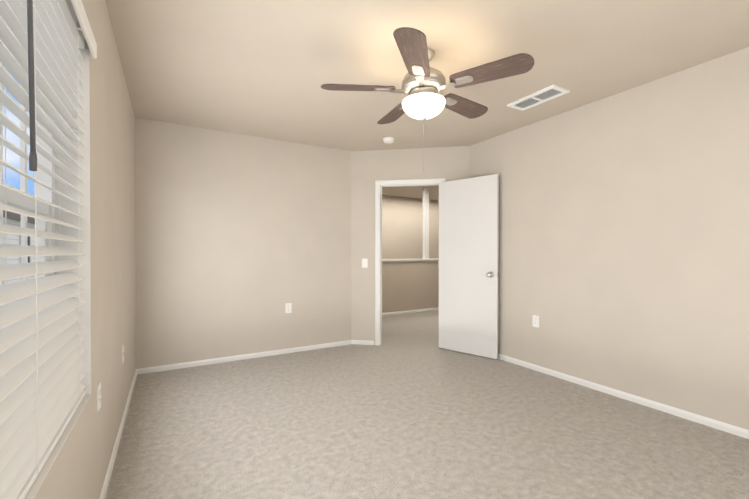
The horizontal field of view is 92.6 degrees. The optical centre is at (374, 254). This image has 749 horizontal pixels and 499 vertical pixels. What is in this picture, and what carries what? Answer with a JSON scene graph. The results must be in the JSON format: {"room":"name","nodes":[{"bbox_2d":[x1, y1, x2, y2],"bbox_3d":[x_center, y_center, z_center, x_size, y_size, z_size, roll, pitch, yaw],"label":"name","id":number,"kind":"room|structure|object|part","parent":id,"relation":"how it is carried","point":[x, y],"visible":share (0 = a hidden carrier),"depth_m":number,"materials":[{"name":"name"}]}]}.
{"room":"empty bedroom","nodes":[
{"label":"empty bedroom","id":0,"kind":"room"},
{"bbox_2d":[34,0,135,498],"bbox_3d":[-1.173,-0.069,1.322,0.160,2.470,5.110,0,0,-30],"label":"wall","id":1,"kind":"structure","parent":0,"point":[79,468],"depth_m":1.83,"materials":[{"name":"paint"}]},
{"bbox_2d":[0,0,85,498],"bbox_3d":[-0.797,-0.149,0.655,0.148,1.460,1.780,0,0,-30],"label":"window blind","id":2,"kind":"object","parent":1,"relation":"in","point":[61,387],"depth_m":1.02,"materials":[{"name":"white plastic"}]},
{"bbox_2d":[4,67,6,303],"bbox_3d":[-0.909,-0.141,0.883,0.002,1.400,0.002,0,0,-30],"label":"blind cord","id":3,"kind":"object","parent":2,"relation":"hanging from","point":[4,67],"depth_m":0.88,"materials":[{"name":"white plastic"}]},
{"bbox_3d":[-0.840,-0.149,0.631,0.050,1.460,1.780,0,0,-30],"label":"frame","id":4,"kind":"part","parent":2,"relation":"part of","materials":[{"name":"white plastic"}]},
{"bbox_2d":[27,0,36,170],"bbox_3d":[-0.810,-0.514,0.845,0.019,0.633,0.016,0,0,-30],"label":"blind wand","id":5,"kind":"object","parent":2,"relation":"hanging from","point":[32,160],"visible":1,"depth_m":0.84,"materials":[{"name":"grey plastic"}]},
{"bbox_2d":[34,0,37,473],"bbox_3d":[-0.861,-0.141,0.910,0.002,1.400,0.002,0,0,-30],"label":"blind cord","id":6,"kind":"object","parent":2,"relation":"hanging from","point":[36,216],"depth_m":0.91,"materials":[{"name":"white plastic"}]},
{"bbox_3d":[-0.759,-0.153,0.677,0.060,1.450,1.756,0,0,-30],"label":"window blind rails","id":7,"kind":"part","parent":2,"relation":"part of","materials":[{"name":"white plastic"}]},
{"bbox_2d":[59,129,60,286],"bbox_3d":[-1.161,-0.144,1.320,0.002,1.400,0.002,0,0,-30],"label":"blind cord","id":8,"kind":"object","parent":2,"relation":"hanging from","point":[59,129],"depth_m":1.32,"materials":[{"name":"white plastic"}]},
{"bbox_2d":[78,37,79,352],"bbox_3d":[-1.113,-0.144,1.348,0.002,1.400,0.002,0,0,-30],"label":"blind cord","id":9,"kind":"object","parent":2,"relation":"hanging from","point":[78,37],"depth_m":1.35,"materials":[{"name":"white plastic"}]},
{"bbox_2d":[71,0,96,58],"bbox_3d":[-0.717,-0.838,0.697,0.036,0.077,1.774,0,0,-30],"label":"blind valance","id":10,"kind":"object","parent":2,"relation":"attached to","point":[83,25],"visible":1,"depth_m":1.29,"materials":[{"name":"white wood"}]},
{"bbox_2d":[24,39,90,498],"bbox_3d":[-0.771,-0.150,0.670,0.109,1.460,1.780,0,0,-30],"label":"window frame","id":11,"kind":"structure","parent":1,"relation":"attached to","point":[73,219],"depth_m":1.45,"materials":[{"name":"paint"}]},
{"bbox_2d":[97,382,100,411],"bbox_3d":[-1.243,0.639,1.615,0.008,0.116,0.072,0,0,-30],"label":"electrical outlet","id":12,"kind":"object","parent":1,"relation":"attached to","point":[98,396],"visible":1,"depth_m":1.60,"materials":[{"name":"white plastic"}]},
{"bbox_2d":[99,370,136,498],"bbox_3d":[-1.099,1.139,1.373,0.012,0.053,4.790,0,0,-30],"label":"baseboard","id":13,"kind":"structure","parent":1,"relation":"attached to","point":[110,469],"depth_m":2.12,"materials":[{"name":"white wood"}]},
{"bbox_2d":[122,345,125,363],"bbox_3d":[-1.727,0.684,2.467,0.017,0.116,0.072,0,0,-30],"label":"outlet","id":14,"kind":"object","parent":1,"relation":"attached to","point":[123,353],"visible":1,"depth_m":2.46,"materials":[{"name":"white plastic"}]},
{"bbox_3d":[-1.732,0.684,2.465,0.006,0.116,0.072,0,0,-30],"label":"plate","id":15,"kind":"part","parent":14,"relation":"part of","materials":[{"name":"white plastic"}]},
{"bbox_2d":[135,117,350,368],"bbox_3d":[-1.357,-0.086,4.048,2.480,2.470,0.120,0,0,-30],"label":"wall","id":16,"kind":"structure","parent":0,"point":[241,240],"depth_m":3.89,"materials":[{"name":"paint"}]},
{"bbox_2d":[136,340,351,374],"bbox_3d":[-1.292,1.122,4.017,2.314,0.053,0.012,0,0,-30],"label":"baseboard","id":17,"kind":"structure","parent":16,"relation":"attached to","point":[220,360],"depth_m":3.89,"materials":[{"name":"white wood"}]},
{"bbox_2d":[285,303,291,312],"bbox_3d":[-1.005,0.623,4.182,0.072,0.116,0.008,0,0,-30],"label":"electrical outlet","id":18,"kind":"object","parent":16,"relation":"attached to","point":[288,307],"visible":1,"depth_m":4.18,"materials":[{"name":"white plastic"}]},
{"bbox_2d":[382,195,438,258],"bbox_3d":[-0.030,-0.062,8.019,5.900,2.570,0.120,0,0,-30],"label":"wall","id":19,"kind":"structure","parent":0,"point":[402,227],"depth_m":8.40,"materials":[{"name":"paint"}]},
{"bbox_2d":[351,146,469,344],"bbox_3d":[0.440,-0.084,4.530,1.471,2.480,0.120,0,0,9],"label":"wall","id":20,"kind":"structure","parent":0,"point":[369,168],"depth_m":4.55,"materials":[{"name":"paint"}]},
{"bbox_2d":[352,340,373,344],"bbox_3d":[-0.154,1.119,4.568,0.297,0.053,0.012,0,0,9],"label":"baseboard","id":21,"kind":"structure","parent":20,"relation":"attached to","point":[362,342],"depth_m":4.56,"materials":[{"name":"white wood"}]},
{"bbox_2d":[362,259,367,267],"bbox_3d":[-0.123,0.105,4.560,0.072,0.116,0.006,0,0,9],"label":"light switch","id":22,"kind":"object","parent":20,"relation":"attached to","point":[366,266],"visible":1,"depth_m":4.56,"materials":[{"name":"white plastic"}]},
{"bbox_2d":[375,178,444,344],"bbox_3d":[0.450,0.105,4.521,0.869,2.082,0.141,0,0,9],"label":"door frame","id":23,"kind":"structure","parent":20,"relation":"attached to","point":[378,183],"depth_m":4.52,"materials":[{"name":"white wood"}]},
{"bbox_2d":[439,174,498,358],"bbox_3d":[1.069,0.129,4.143,0.735,2.015,0.035,0,0,42],"label":"door","id":24,"kind":"structure","parent":20,"relation":"in","point":[468,253],"depth_m":4.10,"materials":[{"name":"paint"}]},
{"bbox_2d":[486,272,497,277],"bbox_3d":[1.306,0.220,3.932,0.104,0.064,0.169,0,0,42],"label":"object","id":25,"kind":"structure","parent":24,"relation":"attached to","point":[489,274],"depth_m":3.89,"materials":[{"name":"silver metal"}]},
{"bbox_2d":[105,310,748,498],"bbox_3d":[1.181,1.207,4.317,7.700,0.120,8.220,0,0,-30],"label":"floor","id":26,"kind":"structure","parent":0,"point":[408,408],"depth_m":2.30,"materials":[{"name":"carpet"}]},
{"bbox_2d":[382,262,438,312],"bbox_3d":[1.388,0.617,7.414,3.850,1.020,0.130,0,0,-30],"label":"wall","id":27,"kind":"structure","parent":26,"relation":"on","point":[407,286],"depth_m":6.93,"materials":[{"name":"paint"}]},
{"bbox_2d":[382,308,438,315],"bbox_3d":[1.423,1.101,7.355,3.850,0.053,0.012,0,0,-30],"label":"baseboard","id":28,"kind":"structure","parent":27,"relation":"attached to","point":[409,311],"depth_m":6.92,"materials":[{"name":"white wood"}]},
{"bbox_2d":[382,258,438,262],"bbox_3d":[1.388,0.110,7.411,3.850,0.065,0.200,0,0,-30],"label":"trim","id":29,"kind":"structure","parent":27,"relation":"on","point":[406,260],"depth_m":6.87,"materials":[{"name":"white wood"}]},
{"bbox_2d":[423,188,428,258],"bbox_3d":[1.032,-0.632,7.201,0.090,1.420,0.090,0,0,-30],"label":"post","id":30,"kind":"object","parent":29,"relation":"on","point":[425,223],"visible":1,"depth_m":7.17,"materials":[{"name":"white"}]},
{"bbox_2d":[105,0,748,199],"bbox_3d":[1.181,-1.383,4.300,7.700,0.120,8.220,0,0,-30],"label":"ceiling","id":31,"kind":"structure","parent":0,"point":[264,68],"depth_m":2.35,"materials":[{"name":"paint"}]},
{"bbox_2d":[383,137,394,143],"bbox_3d":[0.163,-1.301,4.084,0.132,0.040,0.132,0,0,-30],"label":"smoke detector","id":32,"kind":"object","parent":31,"relation":"attached to","point":[388,140],"visible":1,"depth_m":4.04,"materials":[{"name":"white plastic"}]},
{"bbox_2d":[321,27,533,172],"bbox_3d":[0.327,-0.922,2.369,1.262,0.777,1.258,0,0,-30],"label":"ceiling fan","id":33,"kind":"object","parent":31,"relation":"hanging from","point":[424,85],"visible":1,"depth_m":2.21,"materials":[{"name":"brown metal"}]},
{"label":"blade","id":34,"kind":"part","parent":33,"relation":"part of","materials":[{"name":"brown wood"}]},
{"bbox_3d":[0.163,-1.077,2.725,0.165,0.006,0.480,-14,5,-21],"label":"blade","id":35,"kind":"part","parent":33,"relation":"part of","materials":[{"name":"brown wood"}]},
{"bbox_3d":[0.214,-1.072,1.918,0.165,0.006,0.480,13,4,14],"label":"blade","id":36,"kind":"part","parent":33,"relation":"part of","materials":[{"name":"brown wood"}]},
{"bbox_3d":[0.320,-0.698,2.332,0.007,0.329,0.007,0,0,-30],"label":"chain","id":37,"kind":"part","parent":33,"relation":"part of","materials":[{"name":"silver metal"}]},
{"bbox_3d":[0.320,-0.944,2.331,0.284,0.104,0.284,0,0,-30],"label":"lamp shade","id":38,"kind":"part","parent":33,"relation":"part of","materials":[{"name":"white glass"}]},
{"bbox_3d":[0.647,-1.076,2.601,0.480,0.006,0.165,0,-12,-40],"label":"blade","id":39,"kind":"part","parent":33,"relation":"part of","materials":[{"name":"brown wood"}]},
{"bbox_3d":[0.678,-1.073,2.102,0.480,0.006,0.165,0,-12,32],"label":"blade","id":40,"kind":"part","parent":33,"relation":"part of","materials":[{"name":"brown wood"}]},
{"bbox_2d":[507,84,569,110],"bbox_3d":[1.360,-1.308,2.996,0.210,0.013,0.440,0,0,-30],"label":"ceiling vent","id":41,"kind":"object","parent":31,"relation":"in","point":[553,91],"visible":0.98,"depth_m":2.97,"materials":[{"name":"white metal"}]},
{"bbox_2d":[470,47,748,429],"bbox_3d":[2.188,-0.077,2.678,0.120,2.470,4.030,0,0,-30],"label":"wall","id":42,"kind":"structure","parent":0,"point":[623,251],"depth_m":2.78,"materials":[{"name":"paint"}]},
{"bbox_2d":[532,315,538,327],"bbox_3d":[1.606,0.662,3.566,0.008,0.116,0.072,0,0,-30],"label":"electrical outlet","id":43,"kind":"object","parent":42,"relation":"attached to","point":[535,320],"visible":1,"depth_m":3.56,"materials":[{"name":"white plastic"}]},
{"bbox_2d":[498,354,748,438],"bbox_3d":[2.112,1.131,2.685,0.012,0.053,3.864,0,0,-30],"label":"baseboard","id":44,"kind":"structure","parent":42,"relation":"attached to","point":[723,426],"depth_m":2.77,"materials":[{"name":"white wood"}]},
{"label":"outside","id":45,"kind":"structure","parent":0,"visible":0},
{"bbox_3d":[-36.283,4.261,2.181,59.800,0.200,100.000,0,0,-30],"label":"ground","id":46,"kind":"structure","parent":45,"visible":0},
{"bbox_2d":[3,217,34,304],"bbox_3d":[-16.757,1.386,9.932,9.400,5.450,50.000,0,0,-30],"label":"house","id":47,"kind":"structure","parent":46,"relation":"on","point":[13,239],"depth_m":13.07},
{"bbox_2d":[3,210,34,223],"bbox_3d":[-16.748,-2.559,9.912,10.220,2.760,50.800,0,0,-30],"label":"roof","id":48,"kind":"structure","parent":47,"relation":"on","point":[13,215],"depth_m":12.18,"materials":[{"name":"grey"}]},
{"bbox_2d":[20,235,30,296],"bbox_3d":[-13.652,1.135,14.023,0.037,4.300,33.100,0,0,-30],"label":"window","id":49,"kind":"structure","parent":47,"relation":"attached to","point":[29,245],"depth_m":14.40,"materials":[{"name":"white"}]}
]}

